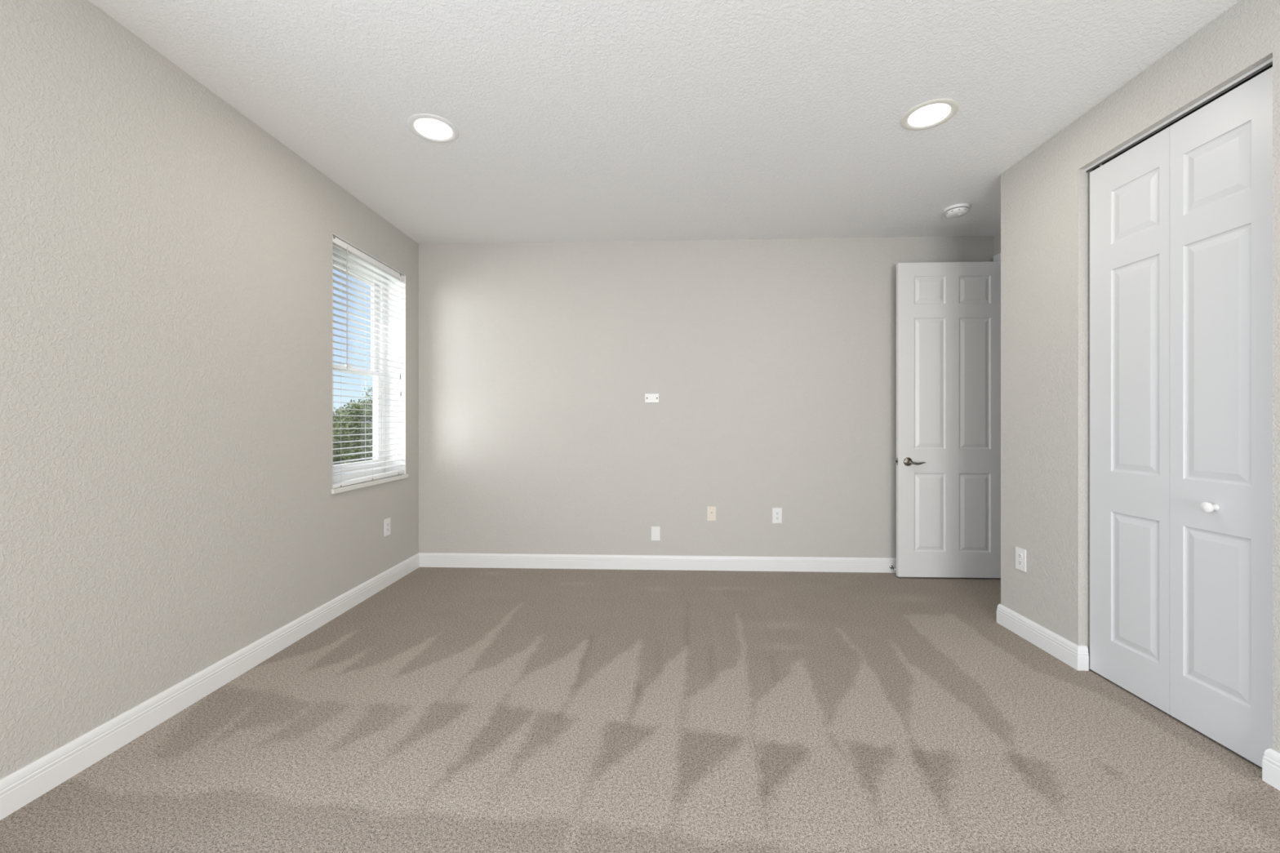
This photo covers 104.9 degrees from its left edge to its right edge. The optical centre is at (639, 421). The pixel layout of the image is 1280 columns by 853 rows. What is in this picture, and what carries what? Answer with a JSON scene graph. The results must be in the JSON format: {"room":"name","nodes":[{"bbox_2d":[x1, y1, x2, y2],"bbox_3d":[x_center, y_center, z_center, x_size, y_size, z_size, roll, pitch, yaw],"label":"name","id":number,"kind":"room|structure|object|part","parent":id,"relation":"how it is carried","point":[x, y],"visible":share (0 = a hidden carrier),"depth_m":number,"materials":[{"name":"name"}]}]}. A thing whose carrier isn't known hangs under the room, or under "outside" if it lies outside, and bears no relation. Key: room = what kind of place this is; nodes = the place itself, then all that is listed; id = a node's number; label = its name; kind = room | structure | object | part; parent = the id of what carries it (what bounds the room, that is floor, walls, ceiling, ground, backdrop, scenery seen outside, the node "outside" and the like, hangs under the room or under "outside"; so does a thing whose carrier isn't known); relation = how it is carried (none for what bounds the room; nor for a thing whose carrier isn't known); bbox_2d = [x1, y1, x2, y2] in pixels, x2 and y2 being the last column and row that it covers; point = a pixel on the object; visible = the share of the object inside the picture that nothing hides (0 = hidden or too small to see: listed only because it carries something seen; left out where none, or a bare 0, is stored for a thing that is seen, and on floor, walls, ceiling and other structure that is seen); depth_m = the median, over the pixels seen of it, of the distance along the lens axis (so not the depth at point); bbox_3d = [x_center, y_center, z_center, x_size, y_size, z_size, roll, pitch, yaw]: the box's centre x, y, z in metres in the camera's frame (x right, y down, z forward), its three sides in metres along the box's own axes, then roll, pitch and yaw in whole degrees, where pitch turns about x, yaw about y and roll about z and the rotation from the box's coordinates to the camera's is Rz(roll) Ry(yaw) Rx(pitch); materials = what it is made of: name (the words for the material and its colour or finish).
{"room":"empty bedroom","nodes":[
{"label":"empty bedroom","id":0,"kind":"room"},
{"bbox_2d":[0,0,418,779],"bbox_3d":[-2.142,-0.142,0.789,0.250,2.740,7.207,0,0,2],"label":"wall","id":1,"kind":"structure","parent":0,"point":[168,506],"depth_m":1.97,"materials":[{"name":"grey paint"}]},
{"bbox_2d":[0,552,419,820],"bbox_3d":[-2.009,1.170,0.784,0.016,0.117,6.806,0,0,2],"label":"baseboard","id":2,"kind":"structure","parent":1,"relation":"attached to","point":[19,788],"depth_m":2.02,"materials":[{"name":"white paint"}]},
{"bbox_2d":[331,233,408,493],"bbox_3d":[-2.021,-0.368,3.533,0.263,1.634,0.913,0,0,2],"label":"window","id":3,"kind":"structure","parent":1,"relation":"in","point":[380,414],"depth_m":3.96,"materials":[{"name":"white plastic"}]},
{"bbox_3d":[-2.125,-0.740,3.537,0.030,0.766,0.788,0,0,2],"label":"sash","id":4,"kind":"part","parent":3,"relation":"part of","materials":[{"name":"white plastic"}]},
{"bbox_3d":[-2.093,-0.025,3.536,0.030,0.744,0.788,0,0,2],"label":"sash","id":5,"kind":"part","parent":3,"relation":"part of","materials":[{"name":"white plastic"}]},
{"bbox_3d":[-2.112,-0.375,3.537,0.080,1.617,0.893,0,0,2],"label":"frame","id":6,"kind":"part","parent":3,"relation":"part of","materials":[{"name":"white plastic"}]},
{"bbox_2d":[333,235,404,488],"bbox_3d":[-1.933,-0.378,3.529,0.073,1.597,0.885,0,0,2],"label":"window blind","id":7,"kind":"object","parent":3,"relation":"attached to","point":[340,246],"visible":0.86,"depth_m":3.49,"materials":[{"name":"white plastic"}]},
{"bbox_3d":[-1.941,0.403,3.530,0.050,0.034,0.881,0,0,2],"label":"rail","id":8,"kind":"part","parent":7,"relation":"part of","materials":[{"name":"white plastic"}]},
{"bbox_3d":[-1.915,-0.369,3.528,0.001,1.534,0.001,0,0,2],"label":"ladder cord","id":9,"kind":"part","parent":7,"relation":"part of","materials":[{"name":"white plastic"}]},
{"bbox_3d":[-1.981,0.435,3.531,0.183,0.028,0.913,0,0,2],"label":"sill","id":10,"kind":"part","parent":3,"relation":"part of","materials":[{"name":"white wood"}]},
{"bbox_2d":[384,517,390,536],"bbox_3d":[-1.896,0.788,3.699,0.009,0.127,0.080,0,0,2],"label":"wall outlet","id":11,"kind":"object","parent":1,"relation":"attached to","point":[387,522],"visible":1,"depth_m":3.69,"materials":[{"name":"white plastic"}]},
{"bbox_2d":[0,567,1279,852],"bbox_3d":[1.054,1.228,0.562,6.555,0.001,7.007,0,0,2],"label":"floor","id":12,"kind":"structure","parent":0,"point":[447,709],"depth_m":1.91,"materials":[{"name":"carpet"}]},
{"bbox_2d":[88,0,1239,244],"bbox_3d":[1.033,-1.612,0.663,6.605,0.200,7.207,0,0,2],"label":"ceiling","id":13,"kind":"structure","parent":0,"point":[575,120],"depth_m":2.28,"materials":[{"name":"white paint"}]},
{"bbox_2d":[406,113,458,142],"bbox_3d":[-1.065,-1.509,2.538,0.248,0.006,0.248,0,0,2],"label":"recessed light","id":14,"kind":"object","parent":13,"relation":"in","point":[430,127],"visible":1,"depth_m":2.53,"materials":[{"name":"white paint"}]},
{"bbox_2d":[900,98,959,130],"bbox_3d":[1.423,-1.509,2.425,0.248,0.006,0.248,0,0,2],"label":"recessed light","id":15,"kind":"object","parent":13,"relation":"in","point":[934,113],"visible":1,"depth_m":2.42,"materials":[{"name":"white plastic"}]},
{"bbox_2d":[943,203,970,217],"bbox_3d":[2.241,-1.485,3.483,0.158,0.054,0.158,0,0,2],"label":"smoke detector","id":16,"kind":"object","parent":13,"relation":"attached to","point":[956,211],"visible":1,"depth_m":3.44,"materials":[{"name":"white plastic"}]},
{"bbox_2d":[418,235,993,557],"bbox_3d":[1.173,-0.142,4.163,6.605,2.740,0.200,0,0,2],"label":"wall","id":17,"kind":"structure","parent":0,"point":[771,364],"depth_m":4.10,"materials":[{"name":"grey paint"}]},
{"bbox_2d":[644,393,658,402],"bbox_3d":[0.100,-0.199,4.102,0.116,0.074,0.007,0,0,2],"label":"plate","id":18,"kind":"object","parent":17,"relation":"attached to","point":[649,397],"visible":1,"depth_m":4.10,"materials":[{"name":"white plastic"}]},
{"bbox_2d":[651,526,660,540],"bbox_3d":[0.131,0.929,4.101,0.074,0.118,0.007,0,0,2],"label":"blank plate","id":19,"kind":"object","parent":17,"relation":"attached to","point":[655,531],"visible":1,"depth_m":4.10,"materials":[{"name":"white plastic"}]},
{"bbox_2d":[418,552,896,573],"bbox_3d":[0.479,1.170,4.083,4.725,0.117,0.016,0,0,2],"label":"baseboard","id":20,"kind":"structure","parent":17,"relation":"attached to","point":[814,564],"depth_m":4.09,"materials":[{"name":"white paint"}]},
{"bbox_2d":[706,506,715,520],"bbox_3d":[0.593,0.760,4.078,0.074,0.118,0.016,0,0,2],"label":"cable plate","id":21,"kind":"object","parent":17,"relation":"attached to","point":[711,511],"visible":1,"depth_m":4.08,"materials":[{"name":"beige plastic"}]},
{"bbox_2d":[772,507,782,523],"bbox_3d":[1.132,0.772,4.060,0.080,0.127,0.009,0,0,2],"label":"wall outlet","id":22,"kind":"object","parent":17,"relation":"attached to","point":[776,512],"visible":1,"depth_m":4.06,"materials":[{"name":"white plastic"}]},
{"bbox_2d":[993,231,1000,256],"bbox_3d":[2.905,-0.142,3.427,0.115,2.740,1.133,0,0,2],"label":"wall","id":23,"kind":"structure","parent":0,"point":[997,238],"depth_m":3.96,"materials":[{"name":"grey paint"}]},
{"bbox_2d":[993,253,1000,262],"bbox_3d":[2.841,-0.056,3.495,0.018,2.568,0.964,0,0,2],"label":"door frame","id":24,"kind":"structure","parent":23,"relation":"attached to","point":[997,258],"depth_m":3.93,"materials":[{"name":"white paint"}]},
{"bbox_2d":[1000,0,1279,753],"bbox_3d":[2.139,-0.142,0.009,0.115,2.740,5.989,0,0,2],"label":"wall","id":25,"kind":"structure","parent":0,"point":[1045,195],"depth_m":2.52,"materials":[{"name":"grey paint"}]},
{"bbox_2d":[1015,546,1026,572],"bbox_3d":[2.189,0.789,2.833,0.009,0.127,0.080,0,0,2],"label":"wall outlet","id":26,"kind":"object","parent":25,"relation":"attached to","point":[1020,553],"visible":1,"depth_m":2.83,"materials":[{"name":"white plastic"}]},
{"bbox_2d":[996,604,1088,671],"bbox_3d":[2.496,1.170,2.714,0.644,0.117,0.587,0,0,2],"label":"baseboard","id":27,"kind":"structure","parent":25,"relation":"attached to","point":[1076,656],"depth_m":2.64,"materials":[{"name":"white paint"}]},
{"bbox_2d":[1084,57,1272,171],"bbox_3d":[2.198,-1.251,2.058,0.006,0.010,0.777,0,0,2],"label":"trim strip","id":28,"kind":"object","parent":25,"relation":"attached to","point":[1270,60],"visible":1,"depth_m":1.97,"materials":[{"name":"white paint"}]},
{"bbox_2d":[1085,62,1272,173],"bbox_3d":[2.218,-1.242,2.058,0.034,0.027,0.777,0,0,2],"label":"door track","id":29,"kind":"object","parent":25,"relation":"attached to","point":[1269,65],"visible":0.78,"depth_m":1.98,"materials":[{"name":"grey metal"}]},
{"bbox_2d":[1089,66,1272,767],"bbox_3d":[2.202,-0.014,2.049,0.080,2.464,0.763,0,0,2],"label":"door","id":30,"kind":"structure","parent":29,"relation":"hanging from","point":[1181,220],"depth_m":1.99,"materials":[{"name":"white paint"}]},
{"bbox_3d":[2.176,0.326,1.881,0.042,0.041,0.041,0,0,2],"label":"knob","id":31,"kind":"part","parent":30,"relation":"part of","materials":[{"name":"white plastic"}]},
{"bbox_2d":[1262,748,1279,791],"bbox_3d":[2.070,1.170,-0.547,0.054,0.117,4.472,0,0,2],"label":"baseboard","id":32,"kind":"structure","parent":25,"relation":"attached to","point":[1271,759],"depth_m":1.66,"materials":[{"name":"white paint"}]},
{"label":"outside","id":33,"kind":"structure","parent":0,"visible":0},
{"bbox_3d":[-30.451,4.478,26.236,57.053,0.100,90.000,0,0,2],"label":"ground","id":34,"kind":"structure","parent":33,"visible":0},
{"bbox_2d":[333,415,369,464],"bbox_3d":[-13.451,1.958,19.837,4.598,4.962,4.638,0,0,2],"label":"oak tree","id":35,"kind":"object","parent":34,"relation":"on","point":[335,460],"visible":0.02,"depth_m":20.33,"materials":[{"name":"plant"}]},
{"bbox_2d":[333,386,372,465],"bbox_3d":[-8.939,1.557,17.373,4.545,5.762,4.688,0,0,2],"label":"oak tree","id":36,"kind":"object","parent":34,"relation":"on","point":[366,406],"visible":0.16,"depth_m":16.00,"materials":[{"name":"green plant"}]},
{"bbox_3d":[2.907,-0.018,3.493,0.117,2.493,0.814,0,0,2],"label":"lining","id":37,"kind":"object","parent":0,"visible":0},
{"bbox_2d":[895,261,1000,577],"bbox_3d":[2.437,-0.017,3.841,0.837,2.466,0.109,0,0,2],"label":"door","id":38,"kind":"structure","parent":37,"relation":"attached to","point":[948,461],"depth_m":3.85,"materials":[{"name":"white paint"}]},
{"bbox_3d":[2.100,0.311,3.836,0.069,0.069,0.056,0,0,2],"label":"lever handle","id":39,"kind":"part","parent":38,"relation":"part of","materials":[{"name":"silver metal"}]},
{"bbox_3d":[2.156,0.319,3.809,0.120,0.030,0.027,0,0,8],"label":"lever","id":40,"kind":"part","parent":38,"relation":"part of","materials":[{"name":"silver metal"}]}
]}

